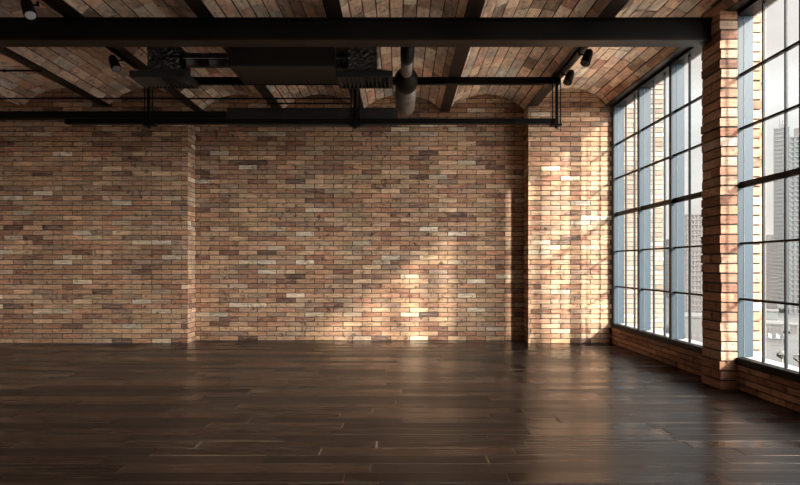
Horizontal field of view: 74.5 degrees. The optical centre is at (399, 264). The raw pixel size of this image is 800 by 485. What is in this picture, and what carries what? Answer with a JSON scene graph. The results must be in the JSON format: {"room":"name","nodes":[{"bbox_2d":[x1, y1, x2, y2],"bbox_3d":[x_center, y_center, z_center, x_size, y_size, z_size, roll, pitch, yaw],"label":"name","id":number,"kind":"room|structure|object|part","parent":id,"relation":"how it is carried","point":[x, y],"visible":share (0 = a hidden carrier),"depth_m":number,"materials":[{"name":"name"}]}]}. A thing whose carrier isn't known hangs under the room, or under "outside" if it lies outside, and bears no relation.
{"room":"empty industrial loft","nodes":[
{"label":"empty industrial loft","id":0,"kind":"room"},
{"bbox_2d":[0,88,195,342],"bbox_3d":[-5.438,-0.826,8.659,4.128,4.152,0.563,0,0,0],"label":"wall","id":1,"kind":"structure","parent":0,"point":[97,222],"depth_m":8.38,"materials":[{"name":"brick"}]},
{"bbox_2d":[0,0,738,108],"bbox_3d":[-2.015,-2.874,2.120,11.370,0.652,13.640,0,0,0],"label":"ceiling","id":2,"kind":"structure","parent":0,"point":[611,70],"depth_m":6.91,"materials":[{"name":"brick"}]},
{"bbox_2d":[0,69,41,71],"bbox_3d":[-6.050,-2.505,6.780,2.860,0.039,0.039,0,0,0],"label":"conduit pipe","id":3,"kind":"object","parent":2,"relation":"attached to","point":[3,70],"visible":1,"depth_m":6.77,"materials":[{"name":"black metal"}]},
{"bbox_2d":[0,47,110,105],"bbox_3d":[-4.680,-2.680,1.945,0.165,0.300,12.870,0,0,0],"label":"joist","id":4,"kind":"object","parent":2,"relation":"attached to","point":[11,54],"visible":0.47,"depth_m":7.02,"materials":[{"name":"metal"}]},
{"bbox_2d":[51,0,203,110],"bbox_3d":[-3.310,-2.680,2.100,0.165,0.300,13.180,0,0,0],"label":"joist","id":5,"kind":"object","parent":2,"relation":"attached to","point":[62,4],"visible":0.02,"depth_m":6.45,"materials":[{"name":"metal"}]},
{"bbox_2d":[42,0,137,68],"bbox_3d":[-3.360,-2.512,5.500,0.040,0.034,2.400,0,0,0],"label":"track","id":6,"kind":"object","parent":5,"relation":"attached to","point":[50,3],"visible":0.56,"depth_m":5.34,"materials":[{"name":"black metal"}]},
{"bbox_2d":[20,0,38,19],"bbox_3d":[-3.508,-2.423,4.964,0.173,0.208,0.116,0,0,23],"label":"spotlight","id":7,"kind":"object","parent":6,"relation":"attached to","point":[28,9],"visible":1,"depth_m":4.93,"materials":[{"name":"black metal"}]},
{"bbox_2d":[108,55,122,71],"bbox_3d":[-3.438,-2.433,6.334,0.173,0.208,0.116,0,0,23],"label":"spotlight","id":8,"kind":"object","parent":6,"relation":"attached to","point":[114,63],"visible":1,"depth_m":6.30,"materials":[{"name":"black metal"}]},
{"bbox_2d":[0,97,350,99],"bbox_3d":[-4.100,-2.500,7.900,6.760,0.039,0.039,0,0,0],"label":"conduit pipe","id":9,"kind":"object","parent":2,"relation":"attached to","point":[126,98],"visible":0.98,"depth_m":7.89,"materials":[{"name":"black metal"}]},
{"bbox_2d":[184,0,281,107],"bbox_3d":[-1.985,-2.680,2.100,0.165,0.300,13.180,0,0,0],"label":"joist","id":10,"kind":"object","parent":2,"relation":"attached to","point":[198,7],"visible":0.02,"depth_m":5.36,"materials":[{"name":"metal"}]},
{"bbox_2d":[183,47,347,85],"bbox_3d":[-1.566,-2.392,6.300,1.918,0.273,0.630,0,0,0],"label":"duct","id":11,"kind":"object","parent":2,"relation":"hanging from","point":[252,65],"visible":0.92,"depth_m":6.11,"materials":[{"name":"black metal"}]},
{"bbox_2d":[129,47,198,88],"bbox_3d":[-2.770,-2.337,6.200,0.640,0.383,0.400,0,0,0],"label":"air diffuser","id":12,"kind":"object","parent":11,"relation":"attached to","point":[166,69],"visible":0.94,"depth_m":6.04,"materials":[{"name":"paint"}]},
{"bbox_3d":[-2.770,-2.183,6.200,0.640,0.075,0.400,0,0,0],"label":"frame","id":13,"kind":"part","parent":12,"relation":"part of","materials":[{"name":"black metal"}]},
{"bbox_2d":[336,47,392,88],"bbox_3d":[-0.412,-2.337,6.200,0.645,0.383,0.400,0,0,0],"label":"air diffuser","id":14,"kind":"object","parent":11,"relation":"attached to","point":[362,72],"visible":1,"depth_m":6.04,"materials":[{"name":"paint"}]},
{"bbox_3d":[-0.412,-2.183,6.200,0.645,0.075,0.400,0,0,0],"label":"frame","id":15,"kind":"part","parent":14,"relation":"part of","materials":[{"name":"black metal"}]},
{"bbox_2d":[267,102,350,104],"bbox_3d":[-1.360,-2.425,7.900,1.280,0.036,0.036,0,0,0],"label":"conduit pipe","id":16,"kind":"object","parent":2,"relation":"attached to","point":[280,103],"visible":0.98,"depth_m":7.89,"materials":[{"name":"black metal"}]},
{"bbox_2d":[322,0,363,107],"bbox_3d":[-0.665,-2.680,2.100,0.165,0.300,13.180,0,0,0],"label":"joist","id":17,"kind":"object","parent":2,"relation":"attached to","point":[332,8],"visible":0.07,"depth_m":5.31,"materials":[{"name":"metal"}]},
{"bbox_2d":[193,77,560,84],"bbox_3d":[-0.630,-2.482,7.100,5.580,0.093,0.070,0,0,0],"label":"rail","id":18,"kind":"object","parent":2,"relation":"attached to","point":[201,80],"visible":0.36,"depth_m":7.06,"materials":[{"name":"black metal"}]},
{"bbox_2d":[143,88,155,128],"bbox_3d":[-3.373,-2.167,7.084,0.145,0.665,0.092,0,0,0],"label":"hanger","id":19,"kind":"object","parent":18,"relation":"hanging from","point":[148,124],"visible":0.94,"depth_m":7.04,"materials":[{"name":"black metal"}]},
{"bbox_3d":[-3.425,-2.190,7.053,0.016,0.620,0.016,0,0,0],"label":"rod","id":20,"kind":"part","parent":19,"relation":"part of","materials":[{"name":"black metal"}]},
{"bbox_3d":[-3.318,-2.190,7.053,0.016,0.620,0.016,0,0,0],"label":"rod","id":21,"kind":"part","parent":19,"relation":"part of","materials":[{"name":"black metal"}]},
{"bbox_2d":[350,89,360,128],"bbox_3d":[-0.603,-2.167,7.084,0.145,0.665,0.092,0,0,0],"label":"hanger","id":22,"kind":"object","parent":18,"relation":"hanging from","point":[355,124],"visible":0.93,"depth_m":7.04,"materials":[{"name":"black metal"}]},
{"bbox_3d":[-0.655,-2.190,7.053,0.016,0.620,0.016,0,0,0],"label":"rod","id":23,"kind":"part","parent":22,"relation":"part of","materials":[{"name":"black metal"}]},
{"bbox_3d":[-0.548,-2.190,7.053,0.016,0.620,0.016,0,0,0],"label":"rod","id":24,"kind":"part","parent":22,"relation":"part of","materials":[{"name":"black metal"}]},
{"bbox_2d":[549,78,561,128],"bbox_3d":[2.098,-2.167,7.084,0.145,0.665,0.092,0,0,0],"label":"hanger","id":25,"kind":"object","parent":18,"relation":"hanging from","point":[556,124],"visible":1,"depth_m":7.04,"materials":[{"name":"black metal"}]},
{"bbox_2d":[64,118,554,124],"bbox_3d":[-1.190,-1.936,7.100,6.640,0.072,0.070,0,0,0],"label":"rail","id":26,"kind":"object","parent":25,"relation":"hanging from","point":[69,121],"visible":0.8,"depth_m":7.06,"materials":[{"name":"black metal"}]},
{"bbox_2d":[227,108,397,126],"bbox_3d":[-1.180,-2.045,7.287,2.300,0.139,0.437,0,0,0],"label":"duct","id":27,"kind":"object","parent":26,"relation":"on","point":[231,112],"visible":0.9,"depth_m":7.07,"materials":[{"name":"black metal"}]},
{"bbox_3d":[2.045,-2.190,7.053,0.016,0.620,0.016,0,0,0],"label":"rod","id":28,"kind":"part","parent":25,"relation":"part of","materials":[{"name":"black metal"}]},
{"bbox_3d":[2.152,-2.190,7.053,0.016,0.620,0.016,0,0,0],"label":"rod","id":29,"kind":"part","parent":25,"relation":"part of","materials":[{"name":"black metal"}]},
{"bbox_2d":[395,47,417,115],"bbox_3d":[0.075,-2.322,6.515,0.281,0.416,1.930,0,0,0],"label":"duct","id":30,"kind":"object","parent":2,"relation":"hanging from","point":[406,78],"visible":0.96,"depth_m":6.31,"materials":[{"name":"metal"}]},
{"bbox_2d":[439,0,484,111],"bbox_3d":[0.735,-2.680,2.100,0.165,0.300,13.180,0,0,0],"label":"joist","id":31,"kind":"object","parent":2,"relation":"attached to","point":[474,8],"visible":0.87,"depth_m":6.54,"materials":[{"name":"metal"}]},
{"bbox_2d":[527,0,628,105],"bbox_3d":[2.110,-2.680,1.945,0.165,0.300,12.870,0,0,0],"label":"joist","id":32,"kind":"object","parent":2,"relation":"attached to","point":[614,7],"visible":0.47,"depth_m":6.45,"materials":[{"name":"metal"}]},
{"bbox_2d":[556,47,584,78],"bbox_3d":[2.105,-2.512,6.375,0.040,0.034,1.350,0,0,0],"label":"track","id":33,"kind":"object","parent":32,"relation":"attached to","point":[581,49],"visible":0.64,"depth_m":6.50,"materials":[{"name":"black metal"}]},
{"bbox_2d":[561,69,574,85],"bbox_3d":[2.181,-2.423,6.783,0.166,0.208,0.120,0,0,-23],"label":"spotlight","id":34,"kind":"object","parent":33,"relation":"attached to","point":[569,75],"visible":1,"depth_m":6.75,"materials":[{"name":"black metal"}]},
{"bbox_2d":[578,49,592,66],"bbox_3d":[2.181,-2.423,6.133,0.166,0.208,0.120,0,0,-23],"label":"spotlight","id":35,"kind":"object","parent":33,"relation":"attached to","point":[587,56],"visible":1,"depth_m":6.10,"materials":[{"name":"black metal"}]},
{"bbox_2d":[605,0,751,105],"bbox_3d":[3.335,-2.680,1.945,0.150,0.300,12.870,0,0,0],"label":"joist","id":36,"kind":"object","parent":2,"relation":"attached to","point":[737,6],"visible":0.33,"depth_m":6.71,"materials":[{"name":"metal"}]},
{"bbox_2d":[0,341,799,484],"bbox_3d":[-2.115,1.309,2.095,11.170,0.121,13.590,0,0,0],"label":"floor","id":37,"kind":"structure","parent":0,"point":[195,412],"depth_m":4.43,"materials":[{"name":"brown wood"}]},
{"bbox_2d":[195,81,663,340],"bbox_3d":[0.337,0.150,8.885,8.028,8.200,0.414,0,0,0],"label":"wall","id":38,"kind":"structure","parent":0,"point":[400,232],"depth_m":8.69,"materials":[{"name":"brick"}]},
{"bbox_2d":[524,88,611,342],"bbox_3d":[2.731,-0.826,8.659,1.378,4.151,0.563,0,0,0],"label":"wall","id":39,"kind":"structure","parent":0,"point":[568,167],"depth_m":8.38,"materials":[{"name":"brick"}]},
{"bbox_2d":[622,0,777,107],"bbox_3d":[3.525,-3.087,2.095,0.170,1.125,13.190,0,0,0],"label":"lintel","id":40,"kind":"object","parent":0,"point":[766,0],"depth_m":6.38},
{"bbox_2d":[612,328,799,412],"bbox_3d":[3.488,1.119,2.194,0.245,0.262,13.391,0,0,0],"label":"wall","id":41,"kind":"structure","parent":0,"point":[777,390],"depth_m":5.26,"materials":[{"name":"brick"}]},
{"bbox_2d":[611,47,703,353],"bbox_3d":[3.479,-0.781,6.997,0.262,3.538,2.685,0,0,0],"label":"window","id":42,"kind":"structure","parent":41,"relation":"in","point":[676,73],"depth_m":7.16,"materials":[{"name":"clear glass"}]},
{"bbox_3d":[3.450,-2.520,6.995,0.170,0.060,2.680,0,0,0],"label":"head frame","id":43,"kind":"part","parent":42,"relation":"part of","materials":[{"name":"black metal"}]},
{"bbox_3d":[3.525,0.952,6.997,0.170,0.056,2.685,0,0,0],"label":"sill","id":44,"kind":"part","parent":42,"relation":"part of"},
{"bbox_2d":[735,0,799,382],"bbox_3d":[3.479,-0.781,3.110,0.262,3.538,4.395,0,0,0],"label":"window","id":45,"kind":"structure","parent":41,"relation":"in","point":[745,181],"depth_m":5.16,"materials":[{"name":"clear glass"}]},
{"bbox_3d":[3.450,-2.520,3.107,0.170,0.060,4.390,0,0,0],"label":"head frame","id":46,"kind":"part","parent":45,"relation":"part of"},
{"bbox_3d":[3.525,0.952,3.110,0.170,0.056,4.395,0,0,0],"label":"sill","id":47,"kind":"part","parent":45,"relation":"part of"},
{"bbox_2d":[701,0,761,389],"bbox_3d":[3.516,-1.135,5.452,0.668,4.770,0.435,0,0,0],"label":"wall pillar","id":48,"kind":"structure","parent":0,"point":[719,64],"depth_m":5.30,"materials":[{"name":"brick"}]},
{"bbox_2d":[0,17,711,46],"bbox_3d":[-2.145,-2.412,5.455,10.670,0.234,0.170,0,0,0],"label":"cross beam","id":49,"kind":"structure","parent":48,"relation":"attached to","point":[14,31],"depth_m":5.38,"materials":[{"name":"metal"}]},
{"label":"outside","id":50,"kind":"structure","parent":0,"visible":0},
{"bbox_2d":[662,297,798,366],"bbox_3d":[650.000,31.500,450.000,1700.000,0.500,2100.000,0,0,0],"label":"ground","id":51,"kind":"structure","parent":50,"point":[793,339],"depth_m":217.73,"materials":[{"name":"white concrete"}]},
{"bbox_2d":[662,239,668,296],"bbox_3d":[265.699,3.268,533.427,40.201,57.084,31.300,0,0,26],"label":"tower block","id":52,"kind":"object","parent":51,"relation":"on","point":[667,240],"visible":0.04,"depth_m":517.49,"materials":[{"name":"grey concrete"}]},
{"bbox_2d":[685,213,702,312],"bbox_3d":[141.658,4.475,241.139,20.305,54.264,26.538,0,0,30],"label":"tower block","id":53,"kind":"object","parent":51,"relation":"on","point":[696,219],"visible":0.09,"depth_m":232.51,"materials":[{"name":"grey concrete"}]},
{"bbox_2d":[685,312,702,341],"bbox_3d":[120.884,25.603,211.949,11.433,11.294,16.600,0,0,30],"label":"warehouse","id":54,"kind":"structure","parent":51,"relation":"on","point":[696,318],"depth_m":205.84,"materials":[{"name":"white"}]},
{"bbox_2d":[766,235,773,240],"bbox_3d":[314.691,2.393,492.641,56.399,58.637,31.114,0,0,33],"label":"tower block","id":55,"kind":"object","parent":51,"relation":"on","point":[768,237],"visible":0.05,"depth_m":466.26,"materials":[{"name":"grey concrete"}]},
{"bbox_2d":[766,243,777,308],"bbox_3d":[217.296,9.351,308.079,6.293,44.435,20.474,0,0,35],"label":"tower block","id":56,"kind":"object","parent":51,"relation":"on","point":[771,248],"visible":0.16,"depth_m":299.57,"materials":[{"name":"grey concrete"}]},
{"bbox_2d":[766,309,778,319],"bbox_3d":[188.180,26.980,266.082,5.480,8.539,10.600,0,0,35],"label":"warehouse","id":57,"kind":"structure","parent":51,"relation":"on","point":[771,314],"depth_m":262.38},
{"bbox_2d":[766,320,783,334],"bbox_3d":[169.369,28.507,238.523,7.433,5.486,16.600,0,0,35],"label":"warehouse","id":58,"kind":"structure","parent":51,"relation":"on","point":[772,326],"depth_m":232.17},
{"bbox_2d":[766,333,783,345],"bbox_3d":[150.611,29.690,210.695,7.609,3.120,14.800,0,0,36],"label":"warehouse","id":59,"kind":"structure","parent":51,"relation":"on","point":[775,339],"depth_m":205.92,"materials":[{"name":"white"}]},
{"bbox_2d":[776,350,783,362],"bbox_3d":[121.979,29.295,167.976,3.171,3.911,3.179,0,0,0],"label":"street tree","id":60,"kind":"object","parent":51,"relation":"on","point":[780,354],"visible":0.82,"depth_m":167.76,"materials":[{"name":"green plant"}]},
{"bbox_3d":[121.979,28.731,167.976,3.171,2.784,3.179,0,0,0],"label":"crown","id":61,"kind":"part","parent":60,"relation":"part of","materials":[{"name":"grey plant"}]},
{"bbox_2d":[774,118,789,301],"bbox_3d":[311.031,-43.315,428.840,10.396,150.153,22.541,0,0,36],"label":"tower block","id":62,"kind":"object","parent":51,"relation":"on","point":[778,132],"visible":0.52,"depth_m":420.10,"materials":[{"name":"grey concrete"}]},
{"bbox_2d":[789,322,797,333],"bbox_3d":[181.043,29.075,242.004,3.136,4.349,10.600,0,0,37],"label":"warehouse","id":63,"kind":"structure","parent":51,"relation":"on","point":[793,326],"depth_m":238.11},
{"bbox_2d":[789,128,798,313],"bbox_3d":[275.647,-28.216,345.626,30.620,119.940,40.675,0,0,39],"label":"tower block","id":64,"kind":"object","parent":51,"relation":"on","point":[794,140],"visible":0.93,"depth_m":337.89,"materials":[{"name":"grey concrete"}]},
{"bbox_2d":[793,354,798,366],"bbox_3d":[122.813,29.283,162.085,3.218,3.934,2.996,0,0,0],"label":"street tree","id":65,"kind":"object","parent":51,"relation":"on","point":[795,357],"visible":0.75,"depth_m":161.90,"materials":[{"name":"green plant"}]},
{"bbox_3d":[122.813,28.660,162.085,3.218,2.686,2.996,0,0,0],"label":"crown","id":66,"kind":"part","parent":65,"relation":"part of","materials":[{"name":"grey plant"}]}
]}

